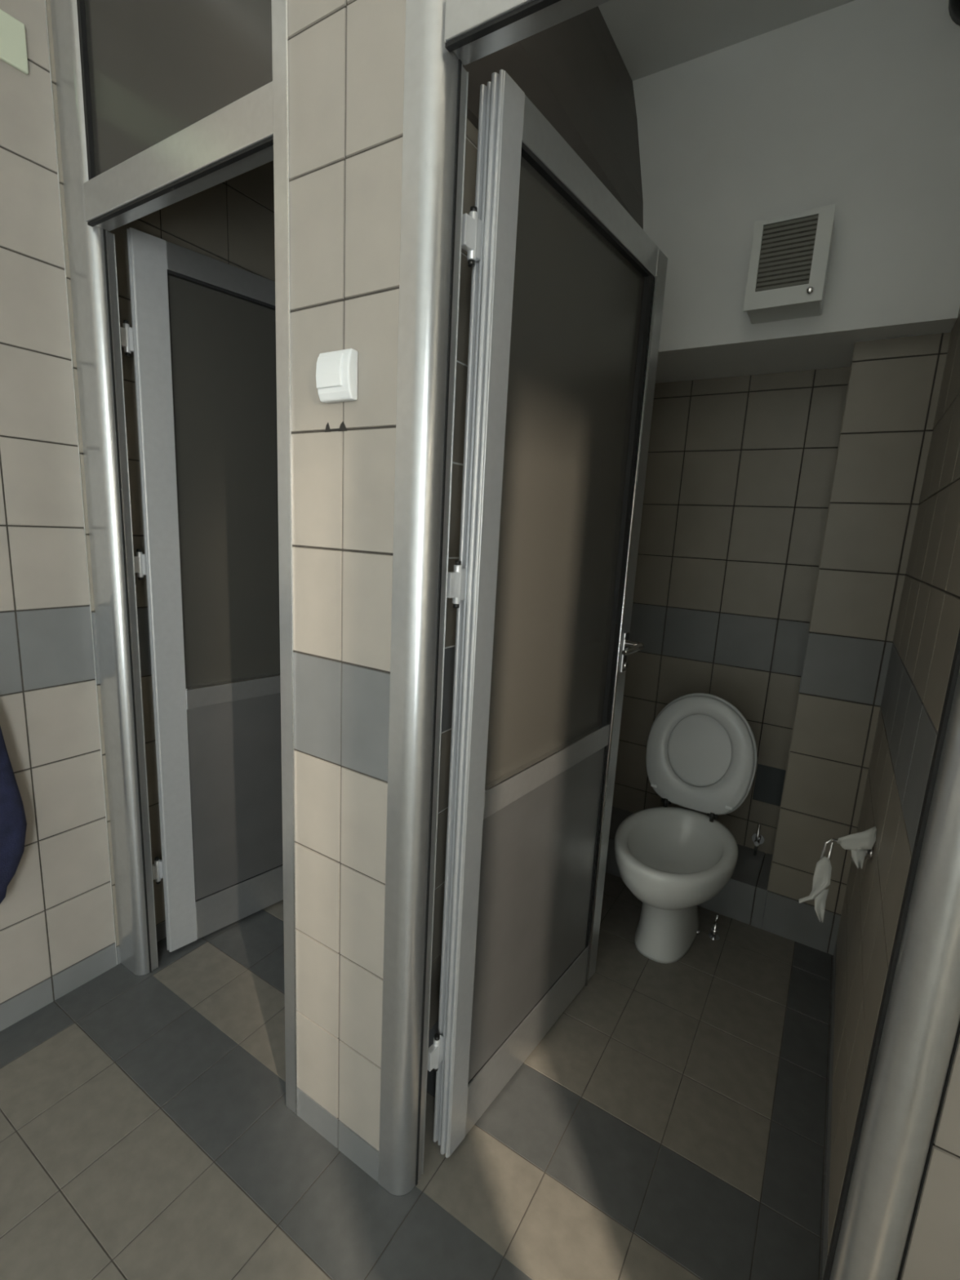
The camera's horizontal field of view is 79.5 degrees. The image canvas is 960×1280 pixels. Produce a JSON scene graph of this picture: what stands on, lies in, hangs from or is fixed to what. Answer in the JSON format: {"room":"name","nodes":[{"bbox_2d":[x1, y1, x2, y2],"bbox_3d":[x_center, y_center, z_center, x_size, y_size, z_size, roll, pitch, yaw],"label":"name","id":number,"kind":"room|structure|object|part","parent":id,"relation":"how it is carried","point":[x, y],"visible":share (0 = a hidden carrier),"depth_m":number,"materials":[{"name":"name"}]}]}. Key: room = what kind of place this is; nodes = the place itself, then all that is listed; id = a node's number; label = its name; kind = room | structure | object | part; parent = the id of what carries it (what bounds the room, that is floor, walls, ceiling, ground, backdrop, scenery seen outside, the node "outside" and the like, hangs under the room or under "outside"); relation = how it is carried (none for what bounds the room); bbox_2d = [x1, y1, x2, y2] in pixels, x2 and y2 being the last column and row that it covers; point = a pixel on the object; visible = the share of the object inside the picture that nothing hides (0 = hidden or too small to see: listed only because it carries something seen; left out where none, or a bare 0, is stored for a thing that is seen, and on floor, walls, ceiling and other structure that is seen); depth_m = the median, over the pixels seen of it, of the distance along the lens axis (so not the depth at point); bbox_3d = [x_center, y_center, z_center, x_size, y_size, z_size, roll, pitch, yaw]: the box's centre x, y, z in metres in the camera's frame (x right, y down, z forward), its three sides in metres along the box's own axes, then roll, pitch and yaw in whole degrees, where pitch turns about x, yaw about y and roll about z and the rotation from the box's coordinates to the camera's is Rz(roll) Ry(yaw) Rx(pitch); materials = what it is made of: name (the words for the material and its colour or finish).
{"room":"public restroom","nodes":[
{"label":"public restroom","id":0,"kind":"room"},
{"bbox_2d":[0,0,275,1031],"bbox_3d":[-1.343,-0.307,1.046,0.123,2.720,4.529,10,13,31],"label":"wall","id":1,"kind":"structure","parent":0,"point":[59,926],"depth_m":1.45,"materials":[{"name":"tile"}]},
{"bbox_2d":[0,725,26,903],"bbox_3d":[-1.190,0.290,1.252,0.094,0.736,0.315,10,13,31],"label":"garment","id":2,"kind":"object","parent":1,"relation":"hanging from","point":[13,823],"visible":1,"depth_m":1.37,"materials":[{"name":"fabric"}]},
{"bbox_2d":[0,8,28,74],"bbox_3d":[-1.126,-1.237,1.015,0.010,0.092,0.552,10,13,31],"label":"cover plate","id":3,"kind":"object","parent":1,"relation":"attached to","point":[13,50],"visible":1,"depth_m":1.22,"materials":[{"name":"grey plastic"}]},
{"bbox_2d":[0,872,833,1279],"bbox_3d":[-0.324,1.281,0.586,2.820,0.121,4.629,10,13,31],"label":"floor","id":4,"kind":"structure","parent":0,"point":[671,1122],"depth_m":1.27,"materials":[{"name":"tile"}]},
{"bbox_2d":[613,693,757,963],"bbox_3d":[0.626,0.615,1.847,0.378,0.815,0.548,10,13,34],"label":"toilet","id":5,"kind":"object","parent":4,"relation":"on","point":[701,753],"visible":1,"depth_m":1.92,"materials":[{"name":"white ceramic"}]},
{"bbox_3d":[0.618,0.818,1.870,0.356,0.407,0.527,10,13,34],"label":"bowl","id":6,"kind":"part","parent":5,"relation":"part of","materials":[{"name":"white ceramic"}]},
{"bbox_3d":[0.744,0.386,1.970,0.352,0.387,0.074,10,13,34],"label":"seat","id":7,"kind":"part","parent":5,"relation":"part of","materials":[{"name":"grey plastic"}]},
{"bbox_3d":[0.756,0.383,1.987,0.364,0.400,0.074,10,13,34],"label":"lid","id":8,"kind":"part","parent":5,"relation":"part of","materials":[{"name":"grey plastic"}]},
{"bbox_2d":[708,914,719,941],"bbox_3d":[0.800,0.973,1.963,0.036,0.086,0.036,10,13,31],"label":"valve","id":9,"kind":"object","parent":4,"relation":"on","point":[713,935],"visible":1,"depth_m":1.96,"materials":[{"name":"silver metal"}]},
{"bbox_2d":[288,0,643,1182],"bbox_3d":[0.192,-0.346,1.675,0.249,2.720,1.632,10,13,31],"label":"wall","id":10,"kind":"structure","parent":0,"point":[347,57],"depth_m":1.04,"materials":[{"name":"tile"}]},
{"bbox_2d":[49,0,298,1116],"bbox_3d":[-0.658,-0.316,1.282,0.787,2.718,0.068,10,13,31],"label":"door frame","id":11,"kind":"structure","parent":10,"relation":"attached to","point":[162,104],"depth_m":1.22,"materials":[{"name":"metal"}]},
{"bbox_3d":[-0.949,-0.364,1.453,0.105,2.717,0.029,10,13,31],"label":"post","id":12,"kind":"part","parent":11,"relation":"part of","materials":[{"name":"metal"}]},
{"bbox_3d":[-0.599,-0.934,1.144,0.642,0.077,0.050,10,13,31],"label":"transom rail","id":13,"kind":"part","parent":11,"relation":"part of","materials":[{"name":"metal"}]},
{"bbox_3d":[-0.580,-1.294,1.076,0.641,0.654,0.006,10,13,31],"label":"transom pane","id":14,"kind":"part","parent":11,"relation":"part of","materials":[{"name":"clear glass"}]},
{"bbox_2d":[120,227,283,951],"bbox_3d":[-0.689,-0.059,1.832,0.170,1.983,0.732,13,14,41],"label":"door","id":15,"kind":"structure","parent":11,"relation":"in","point":[202,336],"depth_m":1.68,"materials":[{"name":"metal"}]},
{"bbox_3d":[-0.621,-1.002,1.672,0.052,0.065,0.554,13,14,41],"label":"rail","id":16,"kind":"part","parent":15,"relation":"part of","materials":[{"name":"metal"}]},
{"bbox_3d":[-0.650,-0.426,1.769,0.005,1.104,0.536,13,14,41],"label":"frosted glass","id":17,"kind":"part","parent":15,"relation":"part of","materials":[{"name":"grey glass"}]},
{"bbox_3d":[-0.685,0.142,1.885,0.052,0.059,0.542,13,14,41],"label":"rail","id":18,"kind":"part","parent":15,"relation":"part of","materials":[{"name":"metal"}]},
{"bbox_3d":[-0.693,0.478,1.940,0.016,0.620,0.542,13,14,41],"label":"panel","id":19,"kind":"part","parent":15,"relation":"part of","materials":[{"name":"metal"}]},
{"bbox_3d":[-0.718,0.847,2.024,0.052,0.131,0.554,13,14,41],"label":"rail","id":20,"kind":"part","parent":15,"relation":"part of","materials":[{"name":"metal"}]},
{"bbox_3d":[-0.347,-0.264,1.089,0.040,2.717,0.059,10,13,31],"label":"strike post","id":21,"kind":"part","parent":11,"relation":"part of","materials":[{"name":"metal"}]},
{"bbox_2d":[324,421,346,432],"bbox_3d":[-0.243,-0.360,0.974,0.052,0.016,0.001,10,13,31],"label":"trim","id":22,"kind":"structure","parent":10,"relation":"attached to","point":[342,428],"depth_m":0.97,"materials":[{"name":"grey metal"}]},
{"bbox_2d":[315,348,357,403],"bbox_3d":[-0.235,-0.431,0.942,0.074,0.076,0.026,10,13,31],"label":"light switch","id":23,"kind":"object","parent":10,"relation":"attached to","point":[336,371],"visible":1,"depth_m":0.93,"materials":[{"name":"white plastic"}]},
{"bbox_2d":[597,0,854,80],"bbox_3d":[-0.172,-1.491,0.037,2.850,0.100,4.699,10,13,31],"label":"ceiling","id":24,"kind":"structure","parent":0,"point":[651,37],"depth_m":1.59,"materials":[{"name":"paint"}]},
{"bbox_2d":[605,331,951,955],"bbox_3d":[0.584,-0.443,2.292,2.053,2.720,0.397,10,13,31],"label":"wall","id":25,"kind":"structure","parent":0,"point":[780,510],"depth_m":2.04,"materials":[{"name":"tile"}]},
{"bbox_2d":[751,823,764,855],"bbox_3d":[1.073,0.762,2.229,0.044,0.130,0.050,10,13,31],"label":"valve","id":26,"kind":"object","parent":25,"relation":"attached to","point":[757,838],"visible":1,"depth_m":2.22,"materials":[{"name":"silver metal"}]},
{"bbox_2d":[752,764,786,806],"bbox_3d":[1.107,0.554,2.206,0.102,0.146,0.003,10,13,31],"label":"access panel","id":27,"kind":"object","parent":25,"relation":"attached to","point":[769,780],"visible":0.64,"depth_m":2.21,"materials":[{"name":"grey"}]},
{"bbox_2d":[632,0,959,383],"bbox_3d":[0.957,-1.304,1.787,1.007,0.803,0.379,10,13,31],"label":"wall","id":28,"kind":"structure","parent":0,"point":[854,107],"depth_m":1.59,"materials":[{"name":"white paint"}]},
{"bbox_2d":[743,204,835,324],"bbox_3d":[0.850,-1.020,1.587,0.190,0.223,0.141,10,13,31],"label":"fan","id":29,"kind":"object","parent":28,"relation":"attached to","point":[790,255],"visible":1,"depth_m":1.54,"materials":[{"name":"white plastic"}]},
{"bbox_2d":[755,214,817,291],"bbox_3d":[0.818,-1.029,1.544,0.130,0.165,0.002,10,13,31],"label":"grille","id":30,"kind":"object","parent":29,"relation":"attached to","point":[787,245],"depth_m":1.54,"materials":[{"name":"white plastic"}]},
{"bbox_3d":[0.867,-0.918,1.516,0.019,0.019,0.012,10,13,31],"label":"knob","id":31,"kind":"part","parent":29,"relation":"part of","materials":[{"name":"silver metal"}]},
{"bbox_2d":[948,0,959,26],"bbox_3d":[1.185,-1.537,1.328,0.160,0.160,0.083,10,13,31],"label":"lamp","id":32,"kind":"object","parent":28,"relation":"attached to","point":[953,5],"visible":1,"depth_m":1.38,"materials":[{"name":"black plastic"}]},
{"bbox_2d":[822,306,959,1279],"bbox_3d":[1.047,-0.218,1.242,0.123,2.720,1.719,10,13,31],"label":"wall","id":33,"kind":"structure","parent":0,"point":[927,626],"depth_m":1.19,"materials":[{"name":"tile"}]},
{"bbox_2d":[819,838,873,864],"bbox_3d":[0.881,0.520,1.392,0.101,0.081,0.028,10,13,31],"label":"paper holder","id":34,"kind":"object","parent":33,"relation":"attached to","point":[870,851],"visible":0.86,"depth_m":1.40,"materials":[{"name":"silver metal"}]},
{"bbox_2d":[799,826,876,922],"bbox_3d":[0.858,0.560,1.394,0.130,0.277,0.024,10,13,34],"label":"toilet paper","id":35,"kind":"object","parent":34,"relation":"hanging from","point":[858,842],"visible":1,"depth_m":1.40,"materials":[{"name":"grey paper"}]},
{"bbox_2d":[900,1035,959,1279],"bbox_3d":[0.896,-0.051,0.317,0.822,2.720,0.033,10,13,31],"label":"wall","id":36,"kind":"structure","parent":0,"point":[933,1253],"depth_m":0.65,"materials":[{"name":"tile"}]},
{"bbox_2d":[377,0,959,1279],"bbox_3d":[0.215,-0.167,0.742,0.804,2.718,0.073,10,13,33],"label":"door frame","id":37,"kind":"structure","parent":36,"relation":"attached to","point":[917,1033],"depth_m":0.83,"materials":[{"name":"metal"}]},
{"bbox_3d":[-0.100,-0.220,0.927,0.064,2.717,0.040,10,13,31],"label":"post","id":38,"kind":"part","parent":37,"relation":"part of","materials":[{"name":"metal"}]},
{"bbox_3d":[0.249,-0.799,0.625,0.672,0.062,0.050,10,13,31],"label":"transom rail","id":39,"kind":"part","parent":37,"relation":"part of","materials":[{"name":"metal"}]},
{"bbox_2d":[427,69,667,1157],"bbox_3d":[0.163,0.085,1.314,0.170,1.983,0.732,11,13,36],"label":"door","id":40,"kind":"structure","parent":37,"relation":"in","point":[567,288],"depth_m":1.20,"materials":[{"name":"glass"}]},
{"bbox_3d":[0.124,0.991,1.499,0.052,0.131,0.576,11,13,36],"label":"rail","id":41,"kind":"part","parent":40,"relation":"part of","materials":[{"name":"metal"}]},
{"bbox_3d":[0.152,0.622,1.415,0.016,0.620,0.564,11,13,36],"label":"panel","id":42,"kind":"part","parent":40,"relation":"part of","materials":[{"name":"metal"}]},
{"bbox_3d":[0.158,0.286,1.360,0.052,0.059,0.564,11,13,36],"label":"rail","id":43,"kind":"part","parent":40,"relation":"part of","materials":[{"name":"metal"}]},
{"bbox_3d":[0.194,-0.282,1.244,0.005,1.104,0.558,11,13,36],"label":"frosted glass","id":44,"kind":"part","parent":40,"relation":"part of","materials":[{"name":"grey glass"}]},
{"bbox_3d":[0.222,-0.858,1.147,0.052,0.065,0.576,11,13,36],"label":"rail","id":45,"kind":"part","parent":40,"relation":"part of","materials":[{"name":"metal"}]},
{"bbox_3d":[0.367,0.029,1.575,0.064,0.110,0.028,11,13,36],"label":"handle plate","id":46,"kind":"part","parent":40,"relation":"part of","materials":[{"name":"silver metal"}]},
{"bbox_3d":[0.337,0.011,1.528,0.170,0.020,0.124,11,13,36],"label":"lever","id":47,"kind":"part","parent":40,"relation":"part of","materials":[{"name":"silver metal"}]},
{"bbox_3d":[0.516,-0.113,0.536,0.060,2.717,0.054,10,13,31],"label":"strike post","id":48,"kind":"part","parent":37,"relation":"part of","materials":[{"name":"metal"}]}
]}

